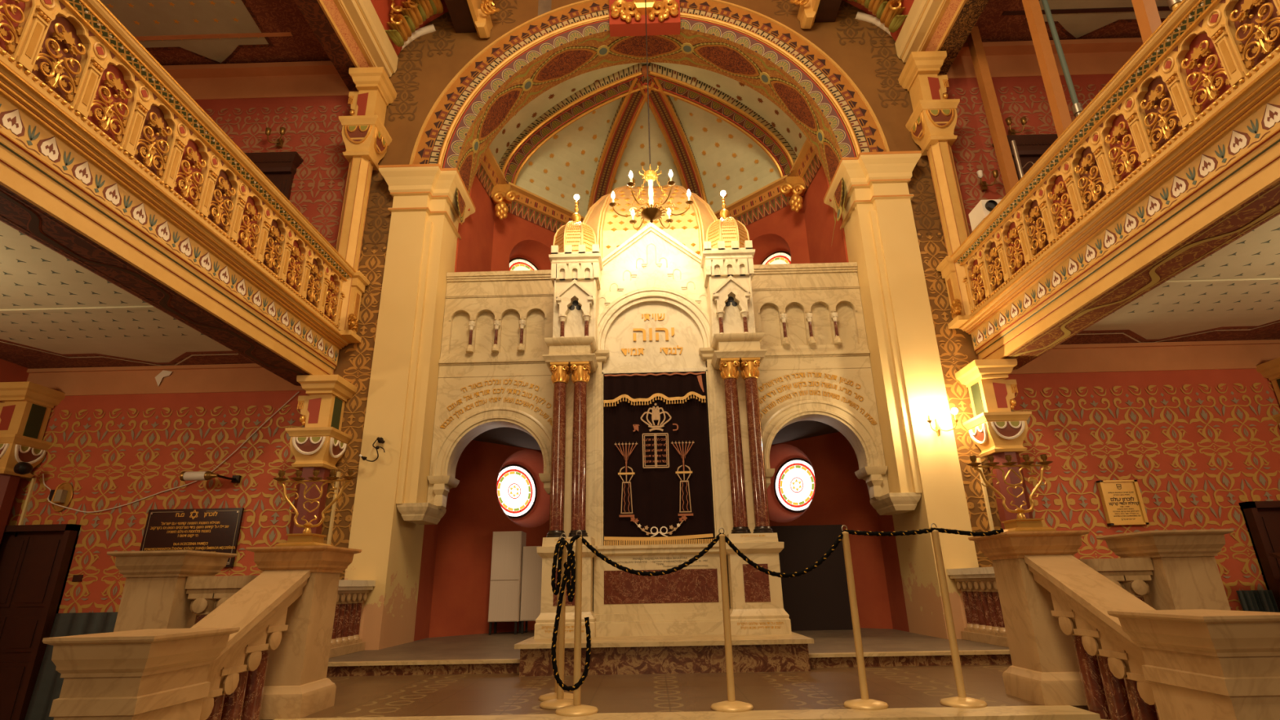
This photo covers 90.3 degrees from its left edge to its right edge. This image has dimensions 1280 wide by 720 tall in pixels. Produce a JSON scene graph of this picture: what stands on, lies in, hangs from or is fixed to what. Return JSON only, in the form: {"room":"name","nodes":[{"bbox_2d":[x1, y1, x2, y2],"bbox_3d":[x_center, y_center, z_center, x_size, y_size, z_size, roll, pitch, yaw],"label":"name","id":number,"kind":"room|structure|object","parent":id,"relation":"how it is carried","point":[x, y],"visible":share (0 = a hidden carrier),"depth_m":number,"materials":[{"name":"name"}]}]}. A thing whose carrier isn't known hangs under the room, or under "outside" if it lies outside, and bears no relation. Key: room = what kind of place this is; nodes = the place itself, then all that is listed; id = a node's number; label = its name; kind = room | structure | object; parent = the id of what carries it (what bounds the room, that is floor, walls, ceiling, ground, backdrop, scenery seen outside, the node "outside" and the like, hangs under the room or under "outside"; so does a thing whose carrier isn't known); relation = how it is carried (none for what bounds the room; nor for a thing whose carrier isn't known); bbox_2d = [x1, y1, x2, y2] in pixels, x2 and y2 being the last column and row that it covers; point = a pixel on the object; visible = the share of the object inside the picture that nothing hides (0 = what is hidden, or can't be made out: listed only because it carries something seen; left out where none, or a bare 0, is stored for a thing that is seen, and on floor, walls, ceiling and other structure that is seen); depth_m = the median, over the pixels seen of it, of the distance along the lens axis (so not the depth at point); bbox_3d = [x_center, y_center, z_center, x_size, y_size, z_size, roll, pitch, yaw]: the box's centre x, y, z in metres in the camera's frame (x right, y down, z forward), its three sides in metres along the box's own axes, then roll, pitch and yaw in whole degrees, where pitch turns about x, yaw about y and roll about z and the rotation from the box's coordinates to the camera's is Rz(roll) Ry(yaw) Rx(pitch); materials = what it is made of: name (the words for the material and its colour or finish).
{"room":"house of worship","nodes":[
{"label":"house of worship","id":0,"kind":"room"},
{"bbox_2d":[0,358,29,402],"bbox_3d":[-7.689,-1.626,3.905,0.150,8.850,9.000,-1,-19,1],"label":"wall","id":1,"kind":"structure","parent":0,"point":[10,371],"depth_m":7.63,"materials":[{"name":"red paint"}]},
{"bbox_2d":[0,221,254,368],"bbox_3d":[-5.911,-1.478,3.738,3.400,0.205,8.850,-1,-19,1],"label":"ceiling","id":2,"kind":"structure","parent":0,"point":[55,312],"depth_m":6.59,"materials":[{"name":"grey paint"}]},
{"bbox_2d":[99,0,330,65],"bbox_3d":[-6.009,-5.833,5.278,3.427,0.165,8.850,-1,-19,1],"label":"ceiling","id":3,"kind":"structure","parent":0,"point":[174,32],"depth_m":8.76,"materials":[{"name":"brown paint"}]},
{"bbox_2d":[370,0,448,55],"bbox_3d":[-3.274,-5.967,6.588,0.780,0.880,6.330,-1,-19,1],"label":"ceiling","id":4,"kind":"structure","parent":0,"point":[383,9],"depth_m":8.98,"materials":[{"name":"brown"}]},
{"bbox_2d":[385,0,443,46],"bbox_3d":[-3.275,-5.090,9.031,0.741,0.903,0.891,-1,-19,1],"label":"ornament","id":5,"kind":"object","parent":4,"relation":"attached to","point":[402,25],"visible":1,"depth_m":9.17,"materials":[{"name":"yellow paint"}]},
{"bbox_2d":[344,163,475,649],"bbox_3d":[-2.914,0.388,8.080,1.014,5.940,1.212,-1,-19,1],"label":"pilaster","id":6,"kind":"object","parent":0,"point":[391,512],"depth_m":7.69,"materials":[{"name":"beige paint"}]},
{"bbox_2d":[413,523,438,640],"bbox_3d":[-2.760,2.173,8.230,0.001,2.670,0.925,-1,-19,1],"label":"wall","id":7,"kind":"structure","parent":0,"point":[426,574],"depth_m":8.18,"materials":[{"name":"red paint"}]},
{"bbox_2d":[457,174,495,271],"bbox_3d":[-2.507,-1.113,9.588,0.001,4.420,1.314,-3,-20,6],"label":"wall","id":8,"kind":"structure","parent":0,"point":[475,246],"depth_m":9.94,"materials":[{"name":"red paint"}]},
{"bbox_2d":[491,183,519,220],"bbox_3d":[-2.220,-2.602,10.574,0.483,0.667,0.275,-1,-19,1],"label":"corbel","id":9,"kind":"object","parent":8,"relation":"attached to","point":[502,195],"visible":1,"depth_m":10.50,"materials":[{"name":"gold metal"}]},
{"bbox_2d":[428,210,555,637],"bbox_3d":[-1.977,0.595,10.441,2.696,7.090,0.452,17,-26,-41],"label":"wall","id":10,"kind":"structure","parent":0,"point":[460,597],"depth_m":9.16,"materials":[{"name":"red paint"}]},
{"bbox_2d":[497,463,537,518],"bbox_3d":[-2.001,2.091,10.155,0.860,0.860,0.012,17,-26,-41],"label":"window","id":11,"kind":"structure","parent":10,"relation":"in","point":[516,486],"depth_m":10.18,"materials":[{"name":"white glass"}]},
{"bbox_2d":[5,0,1279,613],"bbox_3d":[0.147,-1.345,8.582,15.500,11.150,0.649,-1,-19,1],"label":"wall","id":12,"kind":"structure","parent":0,"point":[1197,445],"depth_m":7.53,"materials":[{"name":"red paint"}]},
{"bbox_2d":[0,524,81,719],"bbox_3d":[-6.800,2.907,6.813,0.950,2.210,0.135,-1,-19,1],"label":"door","id":13,"kind":"structure","parent":12,"relation":"in","point":[35,564],"depth_m":6.92,"materials":[{"name":"brown wood"}]},
{"bbox_2d":[45,481,72,511],"bbox_3d":[-6.651,1.562,7.294,0.230,0.340,0.098,-1,-19,1],"label":"wall lantern","id":14,"kind":"object","parent":12,"relation":"attached to","point":[62,495],"visible":0.98,"depth_m":7.29,"materials":[{"name":"gold metal"}]},
{"bbox_2d":[24,612,118,719],"bbox_3d":[-5.619,3.289,6.580,1.300,1.270,0.113,-1,-19,1],"label":"wainscoting","id":15,"kind":"structure","parent":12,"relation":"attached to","point":[49,682],"depth_m":6.67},
{"bbox_2d":[0,53,351,386],"bbox_3d":[-3.962,-1.429,3.710,0.616,0.621,8.700,-1,-19,1],"label":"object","id":16,"kind":"structure","parent":12,"relation":"attached to","point":[64,187],"depth_m":4.83,"materials":[{"name":"paint"}]},
{"bbox_2d":[0,0,370,342],"bbox_3d":[-3.667,-1.988,4.183,0.340,0.870,8.230,-1,-19,1],"label":"gallery balustrade","id":17,"kind":"object","parent":16,"relation":"on","point":[77,51],"visible":1,"depth_m":4.97,"materials":[{"name":"metal"}]},
{"bbox_2d":[335,66,396,329],"bbox_3d":[-3.737,-2.132,8.377,0.535,3.820,0.550,-1,-19,1],"label":"column","id":18,"kind":"structure","parent":16,"relation":"on","point":[366,138],"depth_m":8.46,"materials":[{"name":"paint"}]},
{"bbox_2d":[293,0,398,91],"bbox_3d":[-3.950,-5.263,6.352,0.640,0.700,6.330,-1,-19,1],"label":"beam","id":19,"kind":"structure","parent":18,"relation":"on","point":[352,33],"depth_m":8.48,"materials":[{"name":"paint"}]},
{"bbox_2d":[139,507,244,567],"bbox_3d":[-5.037,1.994,7.135,1.072,0.640,0.038,-1,-19,1],"label":"memorial plaque","id":20,"kind":"object","parent":12,"relation":"attached to","point":[208,530],"visible":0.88,"depth_m":7.15,"materials":[{"name":"black stone"}]},
{"bbox_2d":[26,61,358,395],"bbox_3d":[-5.685,-1.977,8.498,3.770,5.000,0.200,-1,-19,1],"label":"trim","id":21,"kind":"structure","parent":12,"relation":"attached to","point":[304,78],"depth_m":7.83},
{"bbox_2d":[179,471,241,483],"bbox_3d":[-4.837,1.313,7.170,0.581,0.106,0.256,9,-22,-27],"label":"lamp","id":22,"kind":"object","parent":12,"relation":"attached to","point":[200,475],"visible":1,"depth_m":7.08,"materials":[{"name":"beige plastic"}]},
{"bbox_2d":[244,151,303,199],"bbox_3d":[-5.050,-1.487,8.344,0.800,2.750,0.280,-1,-19,1],"label":"door","id":23,"kind":"structure","parent":12,"relation":"in","point":[279,167],"depth_m":8.67,"materials":[{"name":"brown wood"}]},
{"bbox_2d":[466,0,493,38],"bbox_3d":[-2.390,-6.294,6.702,0.220,0.980,6.360,-1,-19,1],"label":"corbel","id":24,"kind":"structure","parent":12,"relation":"attached to","point":[483,24],"depth_m":9.32,"materials":[{"name":"paint"}]},
{"bbox_2d":[426,270,554,509],"bbox_3d":[-1.746,0.331,8.222,1.655,3.120,0.431,-1,-19,1],"label":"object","id":25,"kind":"structure","parent":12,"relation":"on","point":[494,372],"depth_m":8.17,"materials":[{"name":"beige stone"}]},
{"bbox_2d":[608,0,680,36],"bbox_3d":[0.065,-5.268,9.416,1.040,0.795,0.430,-1,-19,1],"label":"keystone","id":26,"kind":"object","parent":12,"relation":"attached to","point":[626,17],"visible":1,"depth_m":9.30,"materials":[{"name":"brown"}]},
{"bbox_2d":[408,0,889,168],"bbox_3d":[0.090,-4.071,9.163,6.555,3.182,0.129,-1,-19,1],"label":"arch","id":27,"kind":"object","parent":12,"relation":"attached to","point":[856,129],"depth_m":9.21,"materials":[{"name":"paint"}]},
{"bbox_2d":[456,28,845,246],"bbox_3d":[0.111,-3.230,9.247,5.300,3.452,0.690,-1,-19,1],"label":"trim","id":28,"kind":"structure","parent":12,"relation":"attached to","point":[735,61],"depth_m":9.56,"materials":[{"name":"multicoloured paint"}]},
{"bbox_2d":[796,0,820,28],"bbox_3d":[2.409,-6.406,6.649,0.220,0.980,6.360,-1,-19,1],"label":"bracket","id":29,"kind":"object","parent":12,"relation":"attached to","point":[806,14],"depth_m":9.27,"materials":[{"name":"paint"}]},
{"bbox_2d":[751,262,889,500],"bbox_3d":[2.108,0.241,8.179,1.655,3.120,0.431,-1,-19,1],"label":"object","id":30,"kind":"structure","parent":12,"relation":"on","point":[815,366],"depth_m":8.12,"materials":[{"name":"beige stone"}]},
{"bbox_2d":[991,133,1057,180],"bbox_3d":[5.262,-1.704,8.222,0.830,2.700,0.280,-1,-19,1],"label":"door","id":31,"kind":"structure","parent":12,"relation":"in","point":[1030,148],"depth_m":8.54,"materials":[{"name":"brown wood"}]},
{"bbox_2d":[937,37,1279,373],"bbox_3d":[5.941,-2.249,8.370,3.770,5.000,0.200,-1,-19,1],"label":"trim","id":32,"kind":"structure","parent":12,"relation":"attached to","point":[1100,55],"depth_m":7.68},
{"bbox_2d":[959,52,1279,369],"bbox_3d":[4.140,-1.619,3.621,0.616,0.621,8.700,-1,-19,1],"label":"balcony beam","id":33,"kind":"structure","parent":12,"relation":"attached to","point":[1218,182],"depth_m":5.00,"materials":[{"name":"paint"}]},
{"bbox_2d":[897,50,972,315],"bbox_3d":[3.985,-2.312,8.292,0.535,3.820,0.550,-1,-19,1],"label":"column","id":34,"kind":"structure","parent":33,"relation":"on","point":[931,123],"depth_m":8.38,"materials":[{"name":"paint"}]},
{"bbox_2d":[894,0,988,74],"bbox_3d":[4.007,-5.448,6.264,0.640,0.700,6.330,-1,-19,1],"label":"beam","id":35,"kind":"structure","parent":34,"relation":"on","point":[929,25],"depth_m":8.54,"materials":[{"name":"paint"}]},
{"bbox_2d":[935,0,1279,328],"bbox_3d":[3.830,-2.163,4.100,0.340,0.870,8.230,-1,-19,1],"label":"gallery balustrade","id":36,"kind":"object","parent":33,"relation":"on","point":[1203,51],"visible":0.99,"depth_m":5.11,"materials":[{"name":"metal"}]},
{"bbox_2d":[968,199,1001,231],"bbox_3d":[3.971,-1.650,7.218,0.290,0.225,0.345,-1,-19,1],"label":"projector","id":37,"kind":"object","parent":36,"relation":"on","point":[984,207],"visible":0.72,"depth_m":7.14,"materials":[{"name":"beige plastic"}]},
{"bbox_2d":[1095,480,1149,525],"bbox_3d":[5.362,1.583,7.078,0.417,0.491,0.065,-1,-19,1],"label":"brass plaque","id":38,"kind":"object","parent":12,"relation":"attached to","point":[1122,500],"visible":1,"depth_m":7.07,"materials":[{"name":"gold metal"}]},
{"bbox_2d":[1238,500,1279,612],"bbox_3d":[7.160,2.590,6.656,0.960,2.190,0.135,-1,-19,1],"label":"door","id":39,"kind":"structure","parent":12,"relation":"in","point":[1262,518],"depth_m":6.89,"materials":[{"name":"brown wood"}]},
{"bbox_2d":[488,62,806,217],"bbox_3d":[0.121,-3.691,11.218,5.200,1.430,2.900,-1,-19,1],"label":"vault","id":40,"kind":"object","parent":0,"point":[727,160],"visible":0.52,"depth_m":11.43,"materials":[{"name":"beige paint"}]},
{"bbox_2d":[497,62,649,187],"bbox_3d":[-1.200,-3.870,10.664,2.834,1.452,0.388,-9,-21,22],"label":"rib","id":41,"kind":"object","parent":40,"relation":"attached to","point":[612,87],"depth_m":10.73,"materials":[{"name":"brown"}]},
{"bbox_2d":[586,76,655,213],"bbox_3d":[-0.417,-3.633,11.379,0.388,1.452,2.834,6,-21,-21],"label":"rib","id":42,"kind":"object","parent":40,"relation":"attached to","point":[630,106],"depth_m":11.45,"materials":[{"name":"brown paint"}]},
{"bbox_2d":[635,76,707,203],"bbox_3d":[0.668,-3.658,11.367,0.388,1.452,2.834,-9,-21,22],"label":"rib","id":43,"kind":"object","parent":40,"relation":"attached to","point":[660,104],"depth_m":11.42,"materials":[{"name":"brown paint"}]},
{"bbox_2d":[642,62,796,181],"bbox_3d":[1.421,-3.932,10.634,2.834,1.452,0.388,6,-21,-21],"label":"rib","id":44,"kind":"object","parent":40,"relation":"attached to","point":[675,84],"depth_m":10.70,"materials":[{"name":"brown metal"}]},
{"bbox_2d":[472,420,839,450],"bbox_3d":[0.217,1.176,9.551,5.970,0.020,2.800,-1,-19,1],"label":"ceiling","id":45,"kind":"structure","parent":0,"point":[508,436],"depth_m":9.27,"materials":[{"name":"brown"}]},
{"bbox_2d":[514,631,813,676],"bbox_3d":[0.210,2.654,5.794,2.500,0.249,1.100,-1,-19,1],"label":"step","id":46,"kind":"structure","parent":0,"point":[662,654],"depth_m":5.33,"materials":[{"name":"stone"}]},
{"bbox_2d":[533,184,791,639],"bbox_3d":[0.178,0.174,8.167,2.430,6.008,2.782,-1,-19,1],"label":"torah ark","id":47,"kind":"object","parent":46,"relation":"on","point":[654,298],"visible":0.87,"depth_m":6.96,"materials":[{"name":"beige stone"}]},
{"bbox_2d":[603,371,714,545],"bbox_3d":[0.182,1.041,6.919,1.155,1.917,0.078,-1,-19,1],"label":"curtain","id":48,"kind":"object","parent":47,"relation":"hanging from","point":[657,473],"visible":0.98,"depth_m":6.93,"materials":[{"name":"fabric"}]},
{"bbox_2d":[326,627,1012,676],"bbox_3d":[0.252,3.473,7.907,7.240,0.111,5.170,-1,-19,1],"label":"raised platform","id":49,"kind":"structure","parent":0,"point":[482,653],"depth_m":5.73,"materials":[{"name":"grey stone"}]},
{"bbox_2d":[328,579,375,657],"bbox_3d":[-2.999,2.536,6.277,0.260,0.688,1.095,-1,-19,1],"label":"balustrade","id":50,"kind":"object","parent":49,"relation":"on","point":[351,594],"visible":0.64,"depth_m":6.40,"materials":[{"name":"white stone"}]},
{"bbox_2d":[488,531,526,635],"bbox_3d":[-1.837,3.077,8.830,0.400,1.328,0.368,-1,-19,1],"label":"cabinet","id":51,"kind":"object","parent":49,"relation":"on","point":[506,571],"visible":0.94,"depth_m":8.68,"materials":[{"name":"laminate"}]},
{"bbox_2d":[520,546,542,633],"bbox_3d":[-1.434,3.195,8.887,0.380,1.128,0.368,-1,-19,1],"label":"base cabinet","id":52,"kind":"object","parent":49,"relation":"on","point":[531,575],"visible":0.54,"depth_m":8.73,"materials":[{"name":"laminate"}]},
{"bbox_2d":[946,566,1008,647],"bbox_3d":[3.419,2.386,6.206,0.260,0.688,1.095,-1,-19,1],"label":"balustrade","id":53,"kind":"object","parent":49,"relation":"on","point":[978,587],"visible":0.72,"depth_m":6.25,"materials":[{"name":"white stone"}]},
{"bbox_2d":[269,664,1088,719],"bbox_3d":[0.197,2.721,4.492,7.240,0.746,1.950,-1,-19,1],"label":"floor","id":54,"kind":"structure","parent":0,"point":[899,686],"depth_m":4.43,"materials":[{"name":"tile"}]},
{"bbox_2d":[106,550,237,631],"bbox_3d":[-3.086,1.738,4.086,0.510,0.960,0.510,-1,-19,1],"label":"newel post","id":55,"kind":"object","parent":54,"relation":"on","point":[154,596],"visible":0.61,"depth_m":4.02,"materials":[{"name":"beige stone"}]},
{"bbox_2d":[185,575,257,624],"bbox_3d":[-2.645,1.802,4.061,0.540,0.803,0.180,-1,-19,1],"label":"balustrade","id":56,"kind":"object","parent":54,"relation":"on","point":[207,593],"visible":0.25,"depth_m":4.09,"materials":[{"name":"beige stone"}]},
{"bbox_2d":[245,545,361,719],"bbox_3d":[-2.207,1.713,4.078,0.510,0.970,0.510,-1,-19,1],"label":"newel post","id":57,"kind":"object","parent":54,"relation":"on","point":[297,686],"visible":0.79,"depth_m":3.98,"materials":[{"name":"beige stone"}]},
{"bbox_2d":[273,469,356,546],"bbox_3d":[-2.236,1.008,4.322,0.572,0.518,0.260,-1,-19,1],"label":"candelabrum","id":58,"kind":"object","parent":57,"relation":"on","point":[307,538],"visible":0.99,"depth_m":4.34,"materials":[{"name":"gold metal"}]},
{"bbox_2d":[539,533,573,709],"bbox_3d":[-0.507,1.661,4.133,0.254,1.038,0.254,-1,-19,1],"label":"post","id":59,"kind":"object","parent":54,"relation":"on","point":[554,704],"visible":0.67,"depth_m":4.04,"materials":[{"name":"gold metal"}]},
{"bbox_2d":[551,537,571,595],"bbox_3d":[-0.489,1.337,4.146,0.141,0.363,0.123,-11,-22,26],"label":"rope","id":60,"kind":"object","parent":59,"relation":"hanging from","point":[555,589],"visible":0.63,"depth_m":4.12,"materials":[{"name":"black fabric"}]},
{"bbox_2d":[555,529,598,716],"bbox_3d":[-0.381,1.581,3.915,0.254,1.038,0.254,-1,-19,1],"label":"post","id":61,"kind":"object","parent":54,"relation":"on","point":[575,709],"visible":1,"depth_m":3.84,"materials":[{"name":"gold metal"}]},
{"bbox_2d":[551,534,591,691],"bbox_3d":[-0.417,1.531,3.904,0.237,0.892,0.094,-4,-20,7],"label":"rope","id":62,"kind":"object","parent":61,"relation":"hanging from","point":[571,562],"visible":1,"depth_m":3.88,"materials":[{"name":"black fabric"}]},
{"bbox_2d":[579,532,721,576],"bbox_3d":[0.070,1.239,4.048,0.935,0.260,0.030,-1,-19,-2],"label":"rope","id":63,"kind":"object","parent":61,"relation":"attached to","point":[584,541],"visible":1,"depth_m":4.02,"materials":[{"name":"black fabric"}]},
{"bbox_2d":[710,527,753,712],"bbox_3d":[0.535,1.573,3.942,0.254,1.038,0.254,-1,-19,1],"label":"post","id":64,"kind":"object","parent":54,"relation":"on","point":[731,705],"visible":1,"depth_m":3.86,"materials":[{"name":"gold metal"}]},
{"bbox_2d":[841,524,888,710],"bbox_3d":[1.322,1.551,3.924,0.254,1.038,0.254,-1,-19,1],"label":"post","id":65,"kind":"object","parent":54,"relation":"on","point":[864,703],"visible":1,"depth_m":3.85,"materials":[{"name":"gold metal"}]},
{"bbox_2d":[722,530,844,577],"bbox_3d":[0.922,1.236,4.048,0.807,0.284,0.030,-2,-19,1],"label":"rope","id":66,"kind":"object","parent":65,"relation":"attached to","point":[839,538],"visible":1,"depth_m":4.02,"materials":[{"name":"black fabric"}]},
{"bbox_2d":[844,528,934,536],"bbox_3d":[1.601,1.105,4.082,0.579,0.049,0.030,-1,-19,0],"label":"rope","id":67,"kind":"object","parent":65,"relation":"attached to","point":[930,530],"visible":1,"depth_m":4.07,"materials":[{"name":"black fabric"}]},
{"bbox_2d":[930,523,987,708],"bbox_3d":[1.898,1.541,3.927,0.254,1.038,0.254,-1,-19,1],"label":"post","id":68,"kind":"object","parent":54,"relation":"on","point":[962,700],"visible":1,"depth_m":3.85,"materials":[{"name":"gold metal"}]},
{"bbox_2d":[968,529,1089,706],"bbox_3d":[2.542,1.602,4.026,0.510,0.970,0.510,-1,-19,1],"label":"newel post","id":69,"kind":"object","parent":54,"relation":"on","point":[1044,670],"visible":0.78,"depth_m":3.94,"materials":[{"name":"beige stone"}]},
{"bbox_2d":[967,453,1056,531],"bbox_3d":[2.523,0.897,4.270,0.572,0.518,0.260,-1,-19,1],"label":"candelabrum","id":70,"kind":"object","parent":69,"relation":"on","point":[1021,523],"visible":0.99,"depth_m":4.29,"materials":[{"name":"gold metal"}]},
{"bbox_2d":[1078,557,1153,602],"bbox_3d":[2.983,1.670,3.999,0.540,0.803,0.180,-1,-19,1],"label":"balustrade","id":71,"kind":"object","parent":54,"relation":"on","point":[1131,575],"visible":0.23,"depth_m":4.03,"materials":[{"name":"beige stone"}]},
{"bbox_2d":[1095,528,1233,610],"bbox_3d":[3.421,1.586,4.014,0.510,0.960,0.510,-1,-19,1],"label":"newel post","id":72,"kind":"object","parent":54,"relation":"on","point":[1186,575],"visible":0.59,"depth_m":3.95,"materials":[{"name":"beige stone"}]},
{"bbox_2d":[769,524,853,631],"bbox_3d":[2.169,2.862,8.414,1.150,1.308,0.050,-1,-19,1],"label":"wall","id":73,"kind":"structure","parent":0,"point":[818,599],"depth_m":8.37,"materials":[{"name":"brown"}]},
{"bbox_2d":[745,203,893,629],"bbox_3d":[2.400,0.492,10.393,0.452,7.090,2.696,17,-26,-41],"label":"wall","id":74,"kind":"structure","parent":0,"point":[839,497],"depth_m":9.23,"materials":[{"name":"red paint"}]},
{"bbox_2d":[773,457,815,512],"bbox_3d":[2.487,1.986,10.105,0.012,0.860,0.860,17,-26,-41],"label":"window","id":75,"kind":"structure","parent":74,"relation":"in","point":[794,484],"depth_m":10.13,"materials":[{"name":"white glass"}]},
{"bbox_2d":[802,164,846,263],"bbox_3d":[2.831,-1.237,9.529,0.001,4.420,1.314,1,-20,-5],"label":"wall","id":76,"kind":"structure","parent":0,"point":[820,221],"depth_m":9.88,"materials":[{"name":"red paint"}]},
{"bbox_2d":[778,176,806,212],"bbox_3d":[2.519,-2.712,10.522,0.462,0.667,0.275,-1,-19,1],"label":"corbel","id":77,"kind":"object","parent":76,"relation":"attached to","point":[793,186],"visible":1,"depth_m":10.45,"materials":[{"name":"gold metal"}]},
{"bbox_2d":[842,0,914,41],"bbox_3d":[3.304,-6.120,6.515,0.780,0.880,6.330,-1,-19,1],"label":"ceiling","id":78,"kind":"structure","parent":0,"point":[908,4],"depth_m":9.26,"materials":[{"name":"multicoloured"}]},
{"bbox_2d":[847,0,907,32],"bbox_3d":[3.400,-5.246,8.957,0.741,0.903,0.891,-1,-19,1],"label":"ornament","id":79,"kind":"object","parent":78,"relation":"attached to","point":[889,12],"visible":1,"depth_m":9.09,"materials":[{"name":"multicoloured paint"}]},
{"bbox_2d":[876,511,909,631],"bbox_3d":[3.208,2.033,8.164,0.001,2.670,0.925,-1,-19,1],"label":"wall","id":80,"kind":"structure","parent":0,"point":[889,547],"depth_m":8.11,"materials":[{"name":"red paint"}]},
{"bbox_2d":[823,151,978,639],"bbox_3d":[3.274,0.244,8.012,1.014,5.940,1.212,-1,-19,1],"label":"pilaster","id":81,"kind":"object","parent":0,"point":[926,486],"depth_m":7.64,"materials":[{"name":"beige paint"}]},
{"bbox_2d":[964,0,1173,42],"bbox_3d":[6.013,-6.114,5.146,3.427,0.165,8.850,-1,-19,1],"label":"ceiling","id":82,"kind":"structure","parent":0,"point":[1000,20],"depth_m":8.85,"materials":[{"name":"brown wood"}]},
{"bbox_2d":[1060,214,1279,344],"bbox_3d":[6.085,-1.758,3.606,3.400,0.205,8.850,-1,-19,1],"label":"ceiling","id":83,"kind":"structure","parent":0,"point":[1233,293],"depth_m":6.66,"materials":[{"name":"grey paint"}]},
{"bbox_2d":[966,26,1018,194],"bbox_3d":[4.731,-2.615,8.257,0.150,4.340,0.120,-1,-19,1],"label":"prop","id":84,"kind":"object","parent":83,"relation":"on","point":[1002,150],"visible":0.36,"depth_m":8.46,"materials":[{"name":"brown wood"}]},
{"bbox_2d":[1022,0,1071,137],"bbox_3d":[4.659,-3.005,7.150,0.140,4.340,0.260,-1,-19,1],"label":"prop","id":85,"kind":"object","parent":83,"relation":"on","point":[1044,53],"visible":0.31,"depth_m":7.22,"materials":[{"name":"brown wood"}]},
{"bbox_2d":[1041,0,1091,117],"bbox_3d":[4.918,-2.962,7.123,0.224,4.450,0.120,-15,-24,35],"label":"prop","id":86,"kind":"object","parent":83,"relation":"on","point":[1077,108],"visible":0.44,"depth_m":7.30,"materials":[{"name":"grey paint"}]},
{"bbox_2d":[1131,0,1161,43],"bbox_3d":[4.656,-3.438,5.924,0.119,4.340,0.470,-3,-20,5],"label":"prop","id":87,"kind":"object","parent":83,"relation":"on","point":[1146,11],"visible":0.02,"depth_m":5.81,"materials":[{"name":"brown wood"}]},
{"bbox_3d":[0.000,-6.815,6.830,8.000,0.200,6.340,-1,-19,1],"label":"ceiling","id":88,"kind":"structure","parent":0,"visible":0},
{"bbox_2d":[444,0,476,32],"bbox_3d":[-2.671,-6.366,6.723,0.320,0.820,6.340,-1,-19,1],"label":"beam","id":89,"kind":"structure","parent":88,"relation":"attached to","point":[459,11],"depth_m":9.29,"materials":[{"name":"brown wood"}]},
{"bbox_2d":[608,0,693,229],"bbox_3d":[0.078,-3.849,7.616,0.794,5.070,0.904,9,-22,-28],"label":"chandelier","id":90,"kind":"object","parent":88,"relation":"hanging from","point":[651,213],"visible":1,"depth_m":6.84,"materials":[{"name":"gold metal"}]},
{"bbox_2d":[813,0,841,22],"bbox_3d":[2.687,-6.491,6.663,0.320,0.820,6.340,-1,-19,1],"label":"beam","id":91,"kind":"structure","parent":88,"relation":"attached to","point":[828,10],"depth_m":9.33,"materials":[{"name":"brown wood"}]},
{"bbox_3d":[0.166,2.441,2.264,15.600,0.200,8.900,-1,-19,1],"label":"floor","id":92,"kind":"structure","parent":0,"visible":0},
{"bbox_2d":[0,381,65,543],"bbox_3d":[-7.215,2.127,6.940,0.535,3.780,0.550,-1,-19,1],"label":"column","id":93,"kind":"structure","parent":92,"relation":"on","point":[25,410],"depth_m":7.32,"materials":[{"name":"red paint"}]},
{"bbox_2d":[42,626,239,719],"bbox_3d":[-2.195,1.833,2.657,0.460,1.285,0.570,-1,-19,1],"label":"newel post","id":94,"kind":"object","parent":92,"relation":"on","point":[152,673],"visible":1,"depth_m":2.61,"materials":[{"name":"beige stone"}]},
{"bbox_2d":[190,569,311,719],"bbox_3d":[-2.245,1.919,3.343,0.340,1.577,0.910,-1,-19,1],"label":"balustrade","id":95,"kind":"object","parent":92,"relation":"on","point":[237,677],"visible":0.75,"depth_m":3.53,"materials":[{"name":"beige stone"}]},
{"bbox_2d":[284,374,356,544],"bbox_3d":[-3.656,2.044,6.901,0.535,3.780,0.550,-1,-19,1],"label":"column","id":96,"kind":"structure","parent":92,"relation":"on","point":[319,445],"depth_m":7.16,"materials":[{"name":"red paint"}]},
{"bbox_2d":[274,705,1100,719],"bbox_3d":[0.166,2.151,2.883,4.600,0.744,1.465,-1,-19,1],"label":"steps","id":97,"kind":"structure","parent":92,"relation":"on","point":[1033,712],"depth_m":3.56,"materials":[{"name":"stone"}]},
{"bbox_2d":[955,358,1033,530],"bbox_3d":[4.066,1.863,6.816,0.535,3.780,0.550,-1,-19,1],"label":"column","id":98,"kind":"structure","parent":92,"relation":"on","point":[998,432],"depth_m":7.08,"materials":[{"name":"red paint"}]},
{"bbox_2d":[1023,554,1159,719],"bbox_3d":[2.573,1.806,3.290,0.340,1.577,0.910,-1,-19,1],"label":"balustrade","id":99,"kind":"object","parent":92,"relation":"on","point":[1115,686],"visible":0.74,"depth_m":3.45,"materials":[{"name":"beige stone"}]},
{"bbox_2d":[1106,608,1279,719],"bbox_3d":[2.504,1.723,2.605,0.460,1.285,0.570,-1,-19,1],"label":"newel post","id":100,"kind":"object","parent":92,"relation":"on","point":[1201,664],"visible":1,"depth_m":2.60,"materials":[{"name":"beige stone"}]},
{"bbox_2d":[1235,590,1279,612],"bbox_3d":[6.463,3.007,6.447,0.370,1.270,0.113,-1,-19,1],"label":"plastic sheet","id":101,"kind":"object","parent":92,"relation":"on","point":[1264,601],"visible":0.3,"depth_m":6.64,"materials":[{"name":"grey plastic"}]},
{"bbox_2d":[1255,357,1279,427],"bbox_3d":[7.625,1.780,6.777,0.535,3.780,0.550,-1,-19,1],"label":"column","id":102,"kind":"structure","parent":92,"relation":"on","point":[1270,370],"depth_m":7.44,"materials":[{"name":"red paint"}]},
{"label":"wall","id":103,"kind":"structure","parent":0,"visible":0},
{"bbox_2d":[475,137,821,232],"bbox_3d":[0.139,-2.840,10.955,5.480,0.450,2.830,-1,-19,1],"label":"crown molding","id":104,"kind":"structure","parent":103,"relation":"attached to","point":[768,199],"depth_m":11.16,"materials":[{"name":"paint"}]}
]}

